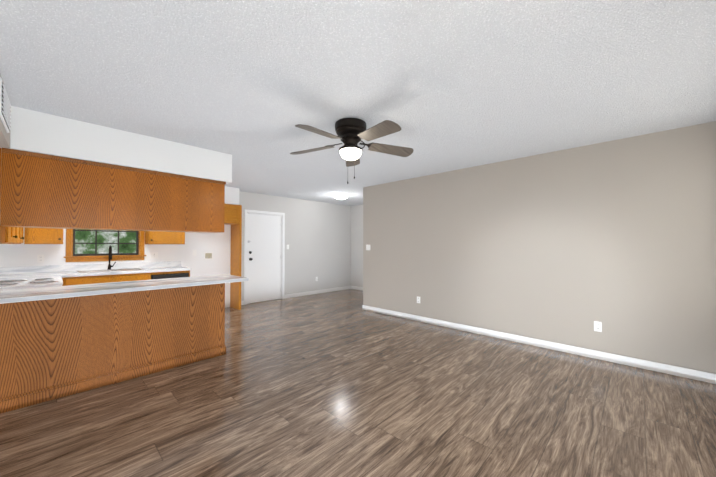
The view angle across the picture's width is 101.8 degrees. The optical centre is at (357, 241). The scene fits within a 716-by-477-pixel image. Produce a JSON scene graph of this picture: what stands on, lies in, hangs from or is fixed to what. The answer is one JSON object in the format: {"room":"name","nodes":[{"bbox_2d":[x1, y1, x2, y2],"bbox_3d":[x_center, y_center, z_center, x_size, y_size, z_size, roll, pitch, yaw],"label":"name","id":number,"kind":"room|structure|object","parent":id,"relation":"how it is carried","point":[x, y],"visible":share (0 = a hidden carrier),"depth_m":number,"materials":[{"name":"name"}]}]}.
{"room":"empty living room","nodes":[
{"label":"empty living room","id":0,"kind":"room"},
{"bbox_2d":[0,106,238,204],"bbox_3d":[-2.922,-0.942,4.247,2.467,0.362,3.207,-1,-1,44],"label":"soffit","id":1,"kind":"structure","parent":0,"point":[40,132],"depth_m":2.94,"materials":[{"name":"white paint"}]},
{"bbox_2d":[1,148,104,229],"bbox_3d":[-2.874,-0.451,2.772,0.318,0.650,0.643,-1,-1,44],"label":"upper cabinet","id":2,"kind":"object","parent":1,"relation":"hanging from","point":[39,190],"depth_m":2.64,"materials":[{"name":"brown wood"}]},
{"bbox_2d":[105,164,172,231],"bbox_3d":[-2.446,-0.445,3.215,0.318,0.650,0.590,-1,-1,44],"label":"upper cabinet","id":3,"kind":"object","parent":1,"relation":"hanging from","point":[136,199],"depth_m":3.09,"materials":[{"name":"brown wood"}]},
{"bbox_2d":[173,174,224,232],"bbox_3d":[-2.036,-0.439,3.640,0.318,0.650,0.590,-1,-1,44],"label":"upper cabinet","id":4,"kind":"object","parent":1,"relation":"hanging from","point":[198,203],"depth_m":3.51,"materials":[{"name":"brown wood"}]},
{"bbox_2d":[0,191,350,307],"bbox_3d":[-2.620,0.154,6.412,0.120,2.500,7.010,-1,-1,44],"label":"wall","id":5,"kind":"structure","parent":0,"point":[318,238],"depth_m":7.23,"materials":[{"name":"white paint"}]},
{"bbox_2d":[37,255,43,262],"bbox_3d":[-4.626,0.254,4.240,0.008,0.115,0.070,-1,-1,44],"label":"electrical outlet","id":6,"kind":"object","parent":5,"relation":"attached to","point":[40,258],"visible":1,"depth_m":4.24,"materials":[{"name":"white plastic"}]},
{"bbox_2d":[24,228,62,243],"bbox_3d":[-4.475,-0.357,4.159,0.344,0.800,0.370,-1,-1,44],"label":"upper cabinet","id":7,"kind":"object","parent":5,"relation":"attached to","point":[43,235],"visible":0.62,"depth_m":4.05,"materials":[{"name":"brown wood"}]},
{"bbox_2d":[64,229,145,261],"bbox_3d":[-4.130,-0.158,4.802,0.150,0.970,1.020,-1,-1,44],"label":"kitchen window","id":8,"kind":"structure","parent":5,"relation":"in","point":[71,256],"depth_m":4.73,"materials":[{"name":"brown wood"}]},
{"bbox_2d":[150,252,157,258],"bbox_3d":[-3.667,0.258,5.233,0.008,0.115,0.115,-1,-1,44],"label":"electrical outlet","id":9,"kind":"object","parent":5,"relation":"attached to","point":[153,255],"visible":1,"depth_m":5.23,"materials":[{"name":"white plastic"}]},
{"bbox_2d":[145,231,184,243],"bbox_3d":[-3.451,-0.343,5.219,0.344,0.800,0.550,-1,-1,44],"label":"upper cabinet","id":10,"kind":"object","parent":5,"relation":"attached to","point":[155,237],"visible":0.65,"depth_m":5.10,"materials":[{"name":"brown wood"}]},
{"bbox_2d":[204,252,212,259],"bbox_3d":[-3.021,0.297,5.886,0.030,0.150,0.170,-1,-1,44],"label":"electrical outlet","id":11,"kind":"object","parent":5,"relation":"attached to","point":[208,255],"visible":1,"depth_m":5.89,"materials":[{"name":"white plastic"}]},
{"bbox_2d":[224,204,239,224],"bbox_3d":[-2.866,-0.546,5.720,0.494,0.380,0.918,-1,-1,44],"label":"upper cabinet","id":12,"kind":"object","parent":5,"relation":"attached to","point":[232,214],"visible":0.31,"depth_m":5.80,"materials":[{"name":"brown wood"}]},
{"bbox_2d":[247,214,280,303],"bbox_3d":[-2.173,0.393,6.798,0.114,2.016,0.848,-1,-1,44],"label":"door","id":13,"kind":"structure","parent":5,"relation":"in","point":[264,260],"depth_m":6.79,"materials":[{"name":"white wood"}]},
{"bbox_2d":[244,209,284,304],"bbox_3d":[-2.203,0.356,6.827,0.133,2.107,1.014,-1,-1,44],"label":"door frame","id":14,"kind":"structure","parent":5,"relation":"attached to","point":[282,215],"depth_m":6.79,"materials":[{"name":"white wood"}]},
{"bbox_2d":[284,286,350,298],"bbox_3d":[-1.014,1.377,7.960,0.011,0.095,2.282,-1,-1,44],"label":"baseboard","id":15,"kind":"structure","parent":5,"relation":"attached to","point":[314,292],"depth_m":7.82,"materials":[{"name":"white wood"}]},
{"bbox_2d":[351,205,362,286],"bbox_3d":[2.298,0.154,6.452,6.900,2.500,0.120,-1,-1,44],"label":"wall","id":16,"kind":"structure","parent":0,"point":[357,245],"depth_m":8.62,"materials":[{"name":"grey paint"}]},
{"bbox_2d":[351,286,362,290],"bbox_3d":[1.062,1.372,7.534,3.560,0.095,0.011,-1,-1,44],"label":"baseboard","id":17,"kind":"structure","parent":16,"relation":"attached to","point":[356,288],"depth_m":8.58,"materials":[{"name":"white wood"}]},
{"bbox_2d":[0,289,715,476],"bbox_3d":[-0.095,1.420,3.956,7.140,0.100,7.010,-1,-1,44],"label":"floor","id":18,"kind":"structure","parent":0,"point":[340,383],"depth_m":2.27,"materials":[{"name":"laminate"}]},
{"bbox_2d":[0,277,62,289],"bbox_3d":[-3.555,0.793,3.088,0.766,1.130,0.661,-1,-1,44],"label":"range","id":19,"kind":"object","parent":18,"relation":"on","point":[25,283],"visible":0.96,"depth_m":2.99,"materials":[{"name":"white metal"}]},
{"bbox_2d":[0,261,191,285],"bbox_3d":[-3.725,0.868,4.319,1.177,1.015,2.232,-1,-1,44],"label":"countertop","id":20,"kind":"structure","parent":18,"relation":"on","point":[79,274],"depth_m":4.42,"materials":[{"name":"white stone"}]},
{"bbox_2d":[107,245,115,269],"bbox_3d":[-3.974,0.268,4.702,0.215,0.396,0.110,-1,-1,44],"label":"faucet","id":21,"kind":"object","parent":20,"relation":"on","point":[110,256],"visible":0.98,"depth_m":4.71,"materials":[{"name":"black metal"}]},
{"bbox_2d":[0,282,227,413],"bbox_3d":[-2.472,0.921,2.963,0.470,0.872,2.023,-1,-1,44],"label":"base cabinet","id":22,"kind":"object","parent":18,"relation":"on","point":[56,342],"depth_m":2.70,"materials":[{"name":"brown wood"}]},
{"bbox_2d":[0,274,247,305],"bbox_3d":[-2.350,0.462,2.994,0.650,0.040,2.227,-1,-1,44],"label":"countertop","id":23,"kind":"structure","parent":22,"relation":"on","point":[40,294],"depth_m":2.75,"materials":[{"name":"white stone"}]},
{"bbox_2d":[230,205,241,309],"bbox_3d":[-2.550,0.334,6.069,0.447,2.130,0.038,-1,-1,44],"label":"panel","id":24,"kind":"object","parent":18,"relation":"on","point":[235,263],"visible":0.79,"depth_m":6.01,"materials":[{"name":"brown wood"}]},
{"bbox_2d":[0,0,715,205],"bbox_3d":[-0.095,-1.179,3.991,7.140,0.100,7.010,-1,-1,44],"label":"ceiling","id":25,"kind":"structure","parent":0,"point":[444,85],"depth_m":2.03,"materials":[{"name":"white paint"}]},
{"bbox_2d":[0,74,10,148],"bbox_3d":[-2.606,-0.971,1.926,1.207,0.367,0.307,-1,-1,44],"label":"ceiling bulkhead","id":26,"kind":"object","parent":25,"relation":"attached to","point":[4,139],"visible":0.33,"depth_m":2.27,"materials":[{"name":"white paint"}]},
{"bbox_2d":[0,77,10,132],"bbox_3d":[-2.545,-0.965,2.099,0.500,0.240,0.022,-1,-1,44],"label":"air vent grille","id":27,"kind":"object","parent":26,"relation":"attached to","point":[5,110],"visible":0.98,"depth_m":2.03,"materials":[{"name":"white metal"}]},
{"bbox_2d":[334,194,347,198],"bbox_3d":[-0.403,-1.039,6.838,0.350,0.097,0.350,-1,-1,44],"label":"light","id":28,"kind":"object","parent":25,"relation":"attached to","point":[340,196],"visible":1,"depth_m":6.73,"materials":[{"name":"white glass"}]},
{"bbox_2d":[290,118,413,183],"bbox_3d":[-0.079,-0.854,2.781,1.258,0.578,1.245,-1,-1,44],"label":"ceiling fan","id":29,"kind":"object","parent":25,"relation":"hanging from","point":[351,133],"visible":1,"depth_m":2.73,"materials":[{"name":"brown wood"}]},
{"bbox_2d":[363,121,715,373],"bbox_3d":[1.833,0.126,4.372,4.680,2.500,0.120,-1,-1,44],"label":"wall","id":30,"kind":"structure","parent":0,"point":[616,238],"depth_m":3.55,"materials":[{"name":"beige paint"}]},
{"bbox_2d":[363,305,715,383],"bbox_3d":[1.784,1.328,4.307,4.677,0.095,0.011,-1,-1,44],"label":"baseboard","id":31,"kind":"structure","parent":30,"relation":"attached to","point":[665,368],"depth_m":3.53,"materials":[{"name":"white wood"}]},
{"bbox_2d":[594,321,601,331],"bbox_3d":[2.773,0.987,3.362,0.070,0.115,0.008,-1,-1,44],"label":"electrical outlet","id":32,"kind":"object","parent":30,"relation":"attached to","point":[597,326],"visible":1,"depth_m":3.36,"materials":[{"name":"white plastic"}]},
{"bbox_3d":[-2.488,0.087,1.496,6.900,2.500,0.120,-1,-1,44],"label":"wall","id":33,"kind":"structure","parent":0,"visible":0},
{"bbox_2d":[0,148,11,243],"bbox_3d":[-3.213,-0.380,2.482,0.403,0.800,0.275,-1,-1,44],"label":"upper cabinet","id":34,"kind":"object","parent":33,"relation":"attached to","point":[11,235],"depth_m":2.59,"materials":[{"name":"brown wood"}]},
{"bbox_2d":[12,227,19,243],"bbox_3d":[-3.655,-0.374,2.908,0.935,0.800,0.275,-1,-1,44],"label":"upper cabinet","id":35,"kind":"object","parent":33,"relation":"attached to","point":[15,230],"depth_m":3.23,"materials":[{"name":"brown wood"}]},
{"bbox_2d":[20,227,23,243],"bbox_3d":[-4.245,-0.366,3.478,0.959,0.800,0.275,-1,-1,44],"label":"upper cabinet","id":36,"kind":"object","parent":33,"relation":"attached to","point":[21,229],"depth_m":3.70,"materials":[{"name":"brown wood"}]},
{"label":"outside","id":37,"kind":"structure","parent":0,"visible":0},
{"bbox_2d":[75,229,135,253],"bbox_3d":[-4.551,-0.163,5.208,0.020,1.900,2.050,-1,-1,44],"label":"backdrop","id":38,"kind":"structure","parent":37,"point":[102,237],"depth_m":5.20,"materials":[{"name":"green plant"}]}
]}

